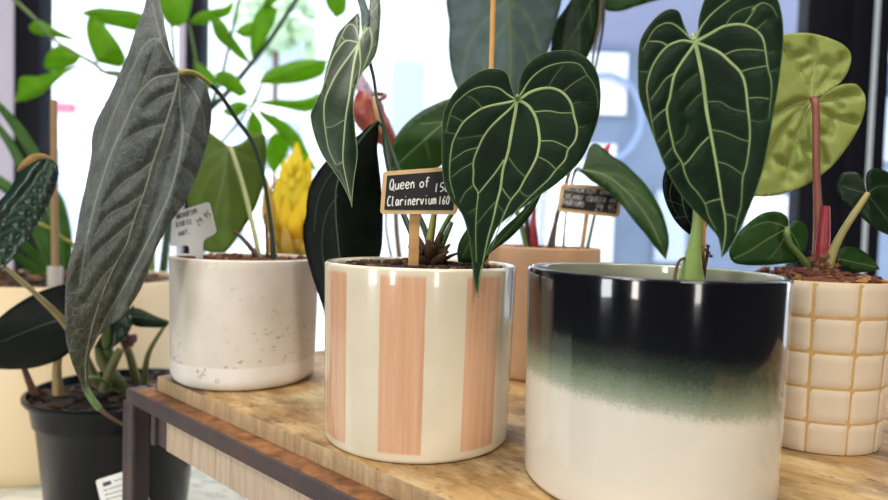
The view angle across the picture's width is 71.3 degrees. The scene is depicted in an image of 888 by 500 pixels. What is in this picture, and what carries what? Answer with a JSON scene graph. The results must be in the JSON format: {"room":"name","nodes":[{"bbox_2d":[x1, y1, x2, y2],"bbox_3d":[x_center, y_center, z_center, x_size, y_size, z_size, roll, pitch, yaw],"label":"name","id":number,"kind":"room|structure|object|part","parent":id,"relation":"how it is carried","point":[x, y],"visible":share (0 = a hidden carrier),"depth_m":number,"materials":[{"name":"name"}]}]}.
{"room":"plant shop","nodes":[
{"label":"plant shop","id":0,"kind":"room"},
{"bbox_2d":[0,0,13,268],"bbox_3d":[-2.144,-0.666,1.788,1.873,2.850,0.100,2,2,0],"label":"wall","id":1,"kind":"structure","parent":0,"point":[6,6],"depth_m":1.74,"materials":[{"name":"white paint"}]},
{"bbox_2d":[14,0,52,269],"bbox_3d":[-1.165,-0.635,1.758,0.072,2.850,0.060,2,2,0],"label":"window frame","id":2,"kind":"structure","parent":1,"relation":"attached to","point":[31,49],"depth_m":1.74,"materials":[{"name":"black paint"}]},
{"bbox_3d":[-0.029,0.937,-0.564,6.200,0.040,4.900,2,2,0],"label":"floor","id":3,"kind":"structure","parent":0,"visible":0},
{"bbox_2d":[0,466,247,499],"bbox_3d":[0.082,0.595,0.944,3.200,0.533,1.240,2,2,0],"label":"display platform","id":4,"kind":"object","parent":3,"relation":"on","point":[202,486],"visible":0.02,"depth_m":0.81,"materials":[{"name":"white paint"}]},
{"bbox_2d":[0,103,169,487],"bbox_3d":[-0.583,0.039,0.953,0.343,0.536,0.330,2,2,0],"label":"potted plant","id":5,"kind":"object","parent":4,"relation":"on","point":[19,466],"visible":0.34,"depth_m":0.87,"materials":[{"name":"ceramic"}]},
{"bbox_2d":[47,99,62,287],"bbox_3d":[-0.515,-0.070,0.821,0.019,0.257,0.018,2,2,0],"label":"cane","id":6,"kind":"object","parent":5,"relation":"on","point":[54,272],"visible":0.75,"depth_m":0.82,"materials":[{"name":"brown wood"}]},
{"bbox_2d":[0,270,169,487],"bbox_3d":[-0.580,0.174,0.958,0.330,0.266,0.330,2,2,0],"label":"pot","id":7,"kind":"object","parent":5,"relation":"on","point":[19,466],"depth_m":0.81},
{"bbox_2d":[0,153,190,499],"bbox_3d":[-0.378,0.116,0.679,0.190,0.416,0.246,3,2,21],"label":"anthurium","id":8,"kind":"object","parent":4,"relation":"on","point":[79,435],"visible":0.76,"depth_m":0.63,"materials":[{"name":"green plant"}]},
{"bbox_2d":[20,368,190,499],"bbox_3d":[-0.372,0.240,0.710,0.190,0.167,0.190,2,2,0],"label":"pot","id":9,"kind":"object","parent":8,"relation":"on","point":[78,446],"depth_m":0.64,"materials":[{"name":"black plastic"}]},
{"bbox_2d":[96,472,149,499],"bbox_3d":[-0.307,0.235,0.593,0.053,0.063,0.009,2,2,9],"label":"plant tag","id":10,"kind":"object","parent":8,"relation":"attached to","point":[110,487],"visible":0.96,"depth_m":0.59,"materials":[{"name":"white plastic"}]},
{"bbox_2d":[103,479,121,499],"bbox_3d":[-0.309,0.226,0.591,0.035,0.030,0.003,2,2,9],"label":"print","id":11,"kind":"object","parent":10,"relation":"attached to","point":[112,488],"depth_m":0.59},
{"bbox_2d":[12,0,346,271],"bbox_3d":[-0.473,-0.121,1.267,0.579,0.839,0.386,2,2,0],"label":"tree","id":12,"kind":"object","parent":4,"relation":"on","point":[105,49],"visible":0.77,"depth_m":1.17,"materials":[{"name":"plant"}]},
{"bbox_2d":[261,142,311,255],"bbox_3d":[-0.233,0.078,0.934,0.120,0.480,0.120,3,2,23],"label":"bromeliad","id":13,"kind":"object","parent":4,"relation":"on","point":[288,201],"visible":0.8,"depth_m":0.89,"materials":[{"name":"plant"}]},
{"bbox_2d":[122,350,887,499],"bbox_3d":[0.234,0.240,0.538,0.854,0.217,0.653,4,3,42],"label":"table","id":14,"kind":"object","parent":4,"relation":"on","point":[269,443],"visible":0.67,"depth_m":0.42,"materials":[{"name":"brown wood"}]},
{"bbox_3d":[-0.287,0.235,0.581,0.021,0.191,0.021,4,3,42],"label":"leg","id":15,"kind":"part","parent":14,"relation":"part of","materials":[{"name":"metal"}]},
{"bbox_3d":[-0.071,0.131,0.810,0.013,0.013,0.623,4,3,42],"label":"rail","id":16,"kind":"part","parent":14,"relation":"part of","materials":[{"name":"wood"}]},
{"bbox_2d":[65,0,317,394],"bbox_3d":[-0.204,-0.060,0.565,0.176,0.354,0.212,2,2,0],"label":"anthurium","id":17,"kind":"object","parent":14,"relation":"on","point":[238,321],"visible":0.98,"depth_m":0.51,"materials":[{"name":"plant"}]},
{"bbox_2d":[170,202,215,258],"bbox_3d":[-0.222,-0.016,0.548,0.040,0.053,0.001,2,2,0],"label":"plant label","id":18,"kind":"object","parent":17,"relation":"on","point":[191,226],"visible":0.99,"depth_m":0.55,"materials":[{"name":"white plastic"}]},
{"bbox_2d":[169,253,317,390],"bbox_3d":[-0.185,0.061,0.576,0.132,0.111,0.132,2,2,0],"label":"pot","id":19,"kind":"object","parent":17,"relation":"on","point":[238,321],"depth_m":0.52,"materials":[{"name":"ceramic"}]},
{"bbox_3d":[0.028,0.154,0.297,0.847,0.013,0.021,4,3,42],"label":"rail","id":20,"kind":"part","parent":14,"relation":"part of","materials":[{"name":"wood"}]},
{"bbox_2d":[354,73,401,256],"bbox_3d":[-0.055,-0.043,0.719,0.112,0.317,0.068,0,3,-41],"label":"plant","id":21,"kind":"object","parent":14,"relation":"on","point":[366,113],"visible":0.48,"depth_m":0.69,"materials":[{"name":"plant"}]},
{"bbox_3d":[-0.090,-0.186,0.691,0.013,0.032,0.028,0,3,-42],"label":"lid","id":22,"kind":"part","parent":21,"relation":"part of","materials":[{"name":"pink plant"}]},
{"bbox_3d":[-0.055,-0.030,0.720,0.017,0.172,0.044,3,2,24],"label":"stem","id":23,"kind":"part","parent":21,"relation":"part of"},
{"bbox_2d":[303,0,600,463],"bbox_3d":[-0.023,-0.049,0.443,0.132,0.351,0.234,0,3,-36],"label":"anthurium","id":24,"kind":"object","parent":14,"relation":"on","point":[417,358],"visible":0.96,"depth_m":0.38,"materials":[{"name":"ceramic"}]},
{"bbox_2d":[380,167,456,265],"bbox_3d":[-0.016,-0.019,0.397,0.050,0.070,0.008,2,2,0],"label":"plant label","id":25,"kind":"object","parent":24,"relation":"on","point":[413,192],"visible":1,"depth_m":0.39,"materials":[{"name":"wood"}]},
{"bbox_3d":[-0.015,-0.038,0.394,0.050,0.032,0.003,2,2,0],"label":"frame","id":26,"kind":"part","parent":25,"relation":"part of","materials":[{"name":"brown wood"}]},
{"bbox_2d":[324,257,515,463],"bbox_3d":[-0.018,0.068,0.435,0.132,0.119,0.132,2,2,0],"label":"pot","id":27,"kind":"object","parent":24,"relation":"on","point":[417,358],"depth_m":0.38,"materials":[{"name":"ceramic"}]},
{"bbox_3d":[-0.006,-0.001,0.423,0.037,0.024,0.029,2,2,0],"label":"crown","id":28,"kind":"part","parent":24,"relation":"part of","materials":[{"name":"brown plant"}]},
{"bbox_2d":[483,0,495,263],"bbox_3d":[0.033,-0.095,0.449,0.005,0.213,0.004,2,2,0],"label":"cane","id":29,"kind":"object","parent":24,"relation":"on","point":[493,2],"visible":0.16,"depth_m":0.45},
{"bbox_2d":[390,0,668,381],"bbox_3d":[0.102,-0.097,0.633,0.312,0.441,0.129,2,2,0],"label":"anthurium","id":30,"kind":"object","parent":14,"relation":"on","point":[525,30],"visible":0.66,"depth_m":0.62,"materials":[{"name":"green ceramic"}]},
{"bbox_2d":[489,244,600,381],"bbox_3d":[0.100,0.060,0.634,0.118,0.127,0.118,2,2,0],"label":"pot","id":31,"kind":"object","parent":30,"relation":"on","point":[521,256],"depth_m":0.58,"materials":[{"name":"pink ceramic"}]},
{"bbox_2d":[557,184,620,248],"bbox_3d":[0.146,-0.033,0.622,0.064,0.065,0.008,2,2,0],"label":"plant label","id":32,"kind":"object","parent":30,"relation":"on","point":[588,200],"visible":1,"depth_m":0.62,"materials":[{"name":"wood"}]},
{"bbox_3d":[0.146,-0.050,0.620,0.064,0.032,0.003,2,2,0],"label":"frame","id":33,"kind":"part","parent":32,"relation":"part of","materials":[{"name":"brown wood"}]},
{"bbox_2d":[524,0,793,499],"bbox_3d":[0.123,-0.009,0.363,0.145,0.287,0.145,2,2,0],"label":"anthurium","id":34,"kind":"object","parent":14,"relation":"on","point":[644,381],"visible":1,"depth_m":0.32,"materials":[{"name":"green ceramic"}]},
{"bbox_2d":[524,262,793,499],"bbox_3d":[0.121,0.073,0.366,0.145,0.123,0.145,2,2,0],"label":"pot","id":35,"kind":"object","parent":34,"relation":"on","point":[644,381],"depth_m":0.30,"materials":[{"name":"white ceramic"}]},
{"bbox_2d":[701,220,705,264],"bbox_3d":[0.157,-0.017,0.374,0.005,0.086,0.005,2,2,0],"label":"cane","id":36,"kind":"object","parent":34,"relation":"on","point":[703,222],"visible":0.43,"depth_m":0.37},
{"bbox_2d":[729,33,887,455],"bbox_3d":[0.270,-0.013,0.453,0.106,0.296,0.106,0,3,-33],"label":"anthurium","id":37,"kind":"object","parent":14,"relation":"on","point":[836,398],"visible":0.8,"depth_m":0.44,"materials":[{"name":"beige ceramic"}]},
{"bbox_3d":[0.274,0.011,0.452,0.031,0.020,0.017,2,2,0],"label":"crown","id":38,"kind":"part","parent":37,"relation":"part of","materials":[{"name":"brown plant"}]},
{"bbox_2d":[782,280,887,455],"bbox_3d":[0.267,0.077,0.456,0.106,0.116,0.106,2,2,0],"label":"pot","id":39,"kind":"object","parent":37,"relation":"on","point":[836,398],"depth_m":0.41,"materials":[{"name":"beige ceramic"}]},
{"bbox_2d":[175,22,185,254],"bbox_3d":[-0.738,-0.623,1.778,0.029,2.850,0.060,2,2,0],"label":"trim","id":40,"kind":"structure","parent":3,"relation":"on","point":[181,29],"depth_m":1.75,"materials":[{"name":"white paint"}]},
{"bbox_2d":[183,0,209,253],"bbox_3d":[-0.700,-0.621,1.758,0.044,2.850,0.060,2,2,0],"label":"trim","id":41,"kind":"structure","parent":3,"relation":"on","point":[200,33],"depth_m":1.73,"materials":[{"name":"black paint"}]},
{"bbox_2d":[839,0,875,273],"bbox_3d":[1.171,-0.564,1.762,0.061,2.850,0.060,2,2,0],"label":"trim","id":42,"kind":"structure","parent":3,"relation":"on","point":[863,10],"depth_m":1.74,"materials":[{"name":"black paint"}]},
{"bbox_2d":[784,0,853,267],"bbox_3d":[1.076,-0.567,1.758,0.125,2.850,0.056,2,2,0],"label":"window frame","id":43,"kind":"structure","parent":42,"relation":"attached to","point":[832,19],"depth_m":1.74,"materials":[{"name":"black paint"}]},
{"bbox_2d":[860,0,880,273],"bbox_3d":[1.210,-0.562,1.754,0.014,2.850,0.040,2,2,0],"label":"trim","id":44,"kind":"structure","parent":3,"relation":"on","point":[877,2],"depth_m":1.74,"materials":[{"name":"grey metal"}]},
{"bbox_2d":[865,0,887,275],"bbox_3d":[1.237,-0.562,1.770,0.037,2.850,0.060,2,2,0],"label":"trim","id":45,"kind":"structure","parent":3,"relation":"on","point":[881,92],"depth_m":1.75,"materials":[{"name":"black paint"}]},
{"label":"outside","id":46,"kind":"structure","parent":0,"visible":0},
{"bbox_2d":[315,304,324,350],"bbox_3d":[-0.019,0.613,9.031,32.000,0.060,14.200,2,2,0],"label":"street","id":47,"kind":"structure","parent":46,"point":[319,345],"depth_m":5.44,"materials":[{"name":"white"}]},
{"bbox_2d":[229,0,317,236],"bbox_3d":[-1.838,-1.128,6.170,1.104,3.531,0.633,1,2,-15],"label":"street tree","id":48,"kind":"object","parent":47,"relation":"on","point":[293,31],"visible":0.64,"depth_m":6.11,"materials":[{"name":"green plant"}]},
{"bbox_3d":[-1.800,-2.380,6.121,1.104,1.024,0.633,1,2,-15],"label":"crown","id":49,"kind":"part","parent":48,"relation":"part of","materials":[{"name":"green plant"}]},
{"bbox_2d":[52,0,548,303],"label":"window","id":50,"kind":"structure","parent":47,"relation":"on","point":[411,62],"depth_m":6.92,"materials":[{"name":"white glass"}]},
{"bbox_2d":[542,0,887,279],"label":"window","id":51,"kind":"structure","parent":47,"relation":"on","point":[622,123],"depth_m":5.25,"materials":[{"name":"glass"}]},
{"bbox_2d":[551,144,616,262],"bbox_3d":[1.182,-0.396,5.267,0.518,1.003,0.060,2,2,0],"label":"poster","id":52,"kind":"object","parent":51,"relation":"attached to","point":[603,235],"depth_m":5.25,"materials":[{"name":"white paper"}]},
{"bbox_2d":[587,52,627,115],"bbox_3d":[1.312,-1.401,5.228,0.451,0.510,0.060,2,2,0],"label":"poster","id":53,"kind":"object","parent":51,"relation":"attached to","point":[614,94],"depth_m":5.20,"materials":[{"name":"white paper"}]},
{"bbox_2d":[742,196,787,228],"bbox_3d":[2.754,-0.178,5.274,0.401,0.562,0.060,2,2,0],"label":"poster","id":54,"kind":"object","parent":51,"relation":"attached to","point":[759,205],"depth_m":5.24,"materials":[{"name":"white paper"}]},
{"bbox_2d":[884,97,887,161],"bbox_3d":[3.752,-1.021,5.240,0.208,0.538,0.060,2,2,0],"label":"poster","id":55,"kind":"object","parent":51,"relation":"attached to","point":[886,130],"depth_m":5.21,"materials":[{"name":"white paper"}]}
]}

